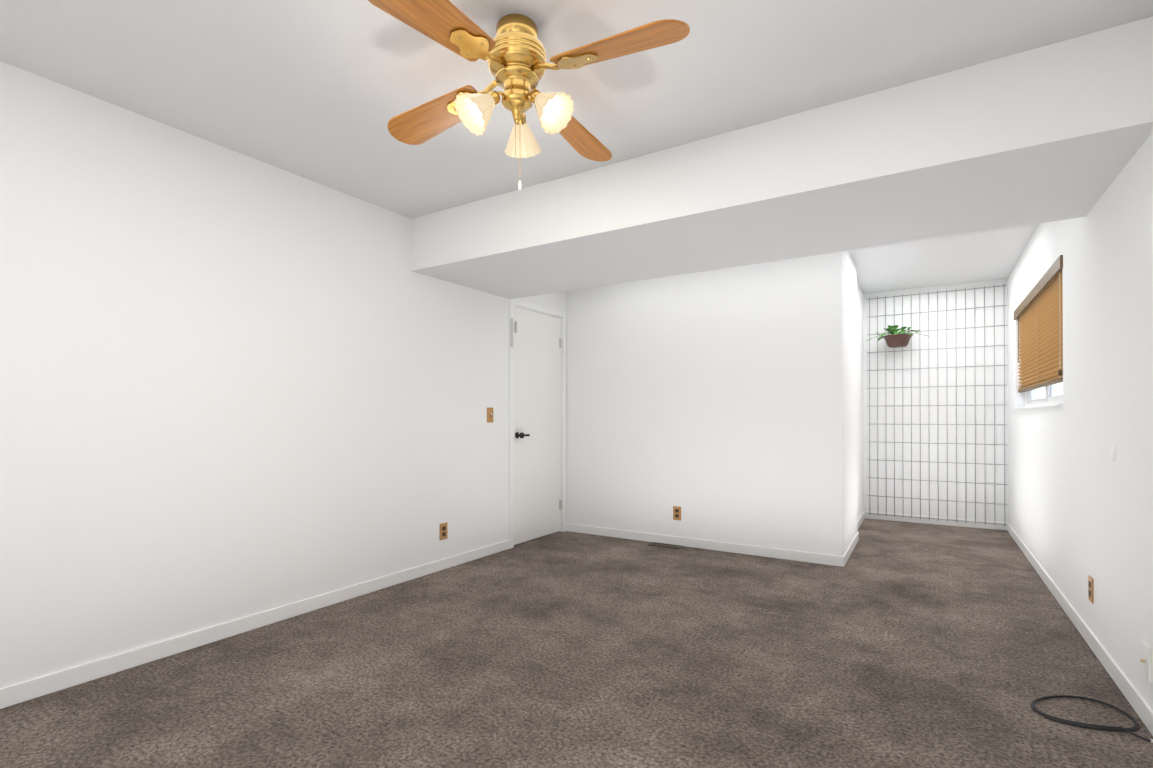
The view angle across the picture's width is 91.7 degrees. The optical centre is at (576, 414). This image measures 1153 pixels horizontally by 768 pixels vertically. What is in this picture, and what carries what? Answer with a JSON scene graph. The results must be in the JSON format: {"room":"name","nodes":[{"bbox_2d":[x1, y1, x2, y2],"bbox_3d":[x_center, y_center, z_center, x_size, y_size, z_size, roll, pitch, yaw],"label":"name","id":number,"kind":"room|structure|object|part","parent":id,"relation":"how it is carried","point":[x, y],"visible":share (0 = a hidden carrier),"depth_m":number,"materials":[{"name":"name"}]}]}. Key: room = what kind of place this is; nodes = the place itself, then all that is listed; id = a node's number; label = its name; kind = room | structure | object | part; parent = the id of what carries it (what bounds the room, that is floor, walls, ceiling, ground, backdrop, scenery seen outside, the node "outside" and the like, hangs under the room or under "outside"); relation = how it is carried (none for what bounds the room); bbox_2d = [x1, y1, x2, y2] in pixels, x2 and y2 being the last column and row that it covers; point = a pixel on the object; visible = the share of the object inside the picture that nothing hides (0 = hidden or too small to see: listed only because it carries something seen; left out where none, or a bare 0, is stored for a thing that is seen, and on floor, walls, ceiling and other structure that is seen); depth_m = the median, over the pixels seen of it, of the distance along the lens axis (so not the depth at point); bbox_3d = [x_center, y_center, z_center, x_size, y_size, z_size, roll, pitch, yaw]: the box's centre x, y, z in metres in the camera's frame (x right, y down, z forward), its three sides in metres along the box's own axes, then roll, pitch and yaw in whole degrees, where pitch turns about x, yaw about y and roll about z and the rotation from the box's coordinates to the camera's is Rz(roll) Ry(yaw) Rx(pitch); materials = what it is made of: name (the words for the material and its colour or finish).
{"room":"empty bedroom","nodes":[
{"label":"empty bedroom","id":0,"kind":"room"},
{"bbox_2d":[0,61,565,687],"bbox_3d":[-1.800,-0.110,2.764,0.140,2.410,6.160,0,0,32],"label":"wall","id":1,"kind":"structure","parent":0,"point":[234,385],"depth_m":2.67,"materials":[{"name":"white paint"}]},
{"bbox_2d":[0,540,509,708],"bbox_3d":[-1.926,1.056,2.415,0.012,0.075,5.165,0,0,32],"label":"baseboard","id":2,"kind":"structure","parent":1,"relation":"attached to","point":[24,691],"depth_m":2.67,"materials":[{"name":"white paint"}]},
{"bbox_2d":[440,522,447,539],"bbox_3d":[-0.946,0.830,3.983,0.008,0.116,0.072,0,0,32],"label":"electrical outlet","id":3,"kind":"object","parent":1,"relation":"attached to","point":[443,531],"visible":1,"depth_m":3.98,"materials":[{"name":"brown wood"}]},
{"bbox_2d":[487,408,492,421],"bbox_3d":[-0.676,0.002,4.407,0.018,0.116,0.072,0,0,32],"label":"light switch","id":4,"kind":"object","parent":1,"relation":"attached to","point":[489,414],"visible":1,"depth_m":4.40,"materials":[{"name":"brown wood"}]},
{"bbox_2d":[509,298,565,548],"bbox_3d":[-0.384,0.067,5.003,0.160,2.075,0.850,0,0,32],"label":"door frame","id":5,"kind":"structure","parent":1,"relation":"attached to","point":[535,308],"depth_m":4.81,"materials":[{"name":"white paint"}]},
{"bbox_2d":[514,306,561,544],"bbox_3d":[-0.325,0.091,4.969,0.105,2.003,0.735,0,0,32],"label":"door","id":6,"kind":"structure","parent":1,"relation":"in","point":[537,424],"depth_m":4.96,"materials":[{"name":"white paint"}]},
{"bbox_2d":[0,518,1152,767],"bbox_3d":[0.413,1.125,2.787,3.860,0.060,8.560,0,0,32],"label":"floor","id":7,"kind":"structure","parent":0,"point":[900,644],"depth_m":2.33,"materials":[{"name":"carpet"}]},
{"bbox_2d":[648,542,683,548],"bbox_3d":[0.748,1.099,4.696,0.280,0.010,0.110,0,0,32],"label":"air vent register","id":8,"kind":"object","parent":7,"relation":"on","point":[664,545],"visible":1,"depth_m":4.68,"materials":[{"name":"brown"}]},
{"bbox_2d":[1031,695,1152,742],"bbox_3d":[1.854,1.084,2.043,0.318,0.017,0.266,0,0,32],"label":"coil","id":9,"kind":"object","parent":7,"relation":"on","point":[1136,726],"visible":1,"depth_m":1.97,"materials":[{"name":"black rubber"}]},
{"bbox_2d":[0,0,1152,293],"bbox_3d":[0.413,-1.365,2.798,3.860,0.100,8.560,0,0,32],"label":"ceiling","id":10,"kind":"structure","parent":0,"point":[322,92],"depth_m":2.15,"materials":[{"name":"white paint"}]},
{"bbox_2d":[368,0,689,189],"bbox_3d":[-0.203,-1.036,1.906,0.904,0.567,0.904,0,0,-14],"label":"fan","id":11,"kind":"object","parent":10,"relation":"hanging from","point":[512,52],"visible":1,"depth_m":1.84,"materials":[{"name":"brown wood"}]},
{"bbox_3d":[-0.405,-1.124,1.576,0.154,0.007,0.447,-14,-3,32],"label":"blade","id":12,"kind":"part","parent":11,"relation":"part of","materials":[{"name":"brown wood"}]},
{"bbox_3d":[-0.533,-1.122,2.108,0.447,0.007,0.154,-6,-15,31],"label":"blade","id":13,"kind":"part","parent":11,"relation":"part of","materials":[{"name":"brown wood"}]},
{"bbox_3d":[-0.001,-1.121,2.237,0.154,0.007,0.447,14,2,32],"label":"blade","id":14,"kind":"part","parent":11,"relation":"part of","materials":[{"name":"brown wood"}]},
{"bbox_3d":[0.128,-1.123,1.705,0.447,0.007,0.154,5,15,31],"label":"blade","id":15,"kind":"part","parent":11,"relation":"part of","materials":[{"name":"brown wood"}]},
{"bbox_2d":[411,16,1152,298],"bbox_3d":[0.687,-1.138,3.234,3.580,0.349,1.050,0,0,32],"label":"soffit beam","id":16,"kind":"structure","parent":10,"relation":"attached to","point":[1060,130],"depth_m":2.54,"materials":[{"name":"white paint"}]},
{"bbox_2d":[566,251,857,555],"bbox_3d":[1.129,-0.100,5.177,2.540,2.410,1.040,0,0,32],"label":"wall","id":17,"kind":"structure","parent":0,"point":[720,405],"depth_m":4.56,"materials":[{"name":"white paint"}]},
{"bbox_2d":[673,506,680,520],"bbox_3d":[0.851,0.834,4.728,0.072,0.116,0.008,0,0,32],"label":"electrical outlet","id":18,"kind":"object","parent":17,"relation":"attached to","point":[676,512],"visible":1,"depth_m":4.73,"materials":[{"name":"brown wood"}]},
{"bbox_2d":[566,523,847,566],"bbox_3d":[0.914,1.066,4.685,2.412,0.075,0.012,0,0,32],"label":"baseboard","id":19,"kind":"structure","parent":17,"relation":"attached to","point":[818,558],"depth_m":4.54,"materials":[{"name":"white paint"}]},
{"bbox_2d":[857,283,863,520],"bbox_3d":[2.736,-0.098,5.585,0.140,2.410,1.360,0,0,32],"label":"wall","id":20,"kind":"structure","parent":0,"point":[860,448],"depth_m":5.71,"materials":[{"name":"white paint"}]},
{"bbox_2d":[863,279,1008,522],"bbox_3d":[3.643,-0.097,5.737,1.235,2.410,0.140,0,0,32],"label":"wall","id":21,"kind":"structure","parent":0,"point":[924,392],"depth_m":5.65,"materials":[{"name":"white tile"}]},
{"bbox_2d":[860,511,1003,529],"bbox_3d":[3.585,1.070,5.678,1.195,0.075,0.012,0,0,32],"label":"baseboard","id":22,"kind":"structure","parent":21,"relation":"attached to","point":[962,523],"depth_m":5.65,"materials":[{"name":"white paint"}]},
{"bbox_2d":[867,285,1007,524],"bbox_3d":[3.520,-0.093,5.517,1.190,2.320,0.362,0,0,32],"label":"grid panel","id":23,"kind":"object","parent":21,"relation":"attached to","point":[895,339],"visible":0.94,"depth_m":5.61,"materials":[{"name":"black metal"}]},
{"bbox_2d":[867,325,929,347],"bbox_3d":[3.257,-0.802,5.675,0.579,0.219,0.346,0,0,32],"label":"hanging planter","id":24,"kind":"object","parent":23,"relation":"on","point":[896,339],"depth_m":5.64,"materials":[{"name":"brown plastic"}]},
{"bbox_2d":[1008,135,1152,709],"bbox_3d":[1.989,-0.115,1.805,0.140,2.410,8.560,0,0,32],"label":"wall","id":25,"kind":"structure","parent":0,"point":[1080,505],"depth_m":2.51,"materials":[{"name":"white paint"}]},
{"bbox_2d":[1013,383,1062,409],"bbox_3d":[3.344,-0.475,4.014,0.130,0.850,2.000,0,0,32],"label":"window","id":26,"kind":"structure","parent":25,"relation":"in","point":[1049,399],"depth_m":3.98,"materials":[{"name":"white plastic"}]},
{"bbox_2d":[1014,255,1062,392],"bbox_3d":[3.321,-0.552,4.029,0.060,0.710,2.020,0,0,32],"label":"window blind","id":27,"kind":"object","parent":25,"relation":"attached to","point":[1038,311],"visible":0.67,"depth_m":3.84,"materials":[{"name":"brown wood"}]},
{"bbox_2d":[1004,522,1152,735],"bbox_3d":[3.036,1.061,3.611,0.012,0.075,4.098,0,0,32],"label":"baseboard","id":28,"kind":"structure","parent":25,"relation":"attached to","point":[1139,704],"depth_m":2.54,"materials":[{"name":"white paint"}]},
{"bbox_2d":[1088,575,1093,602],"bbox_3d":[2.431,0.824,2.645,0.008,0.116,0.072,0,0,32],"label":"electrical outlet","id":29,"kind":"object","parent":25,"relation":"attached to","point":[1090,588],"visible":1,"depth_m":2.63,"materials":[{"name":"brown wood"}]},
{"bbox_2d":[1109,447,1115,460],"bbox_3d":[2.228,0.163,2.326,0.010,0.060,0.060,0,0,32],"label":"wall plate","id":30,"kind":"object","parent":25,"relation":"attached to","point":[1112,452],"visible":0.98,"depth_m":2.31,"materials":[{"name":"white plastic"}]},
{"bbox_2d":[1140,642,1150,681],"bbox_3d":[2.007,0.871,1.978,0.018,0.116,0.072,0,0,32],"label":"jack","id":31,"kind":"object","parent":25,"relation":"attached to","point":[1145,660],"visible":0.98,"depth_m":1.97,"materials":[{"name":"white plastic"}]},
{"bbox_2d":[1151,126,1152,383],"bbox_3d":[1.747,0.037,1.431,0.154,2.102,0.974,0,0,32],"label":"door frame","id":32,"kind":"structure","parent":25,"relation":"attached to","point":[1152,240],"depth_m":1.88,"materials":[{"name":"white paint"}]}
]}

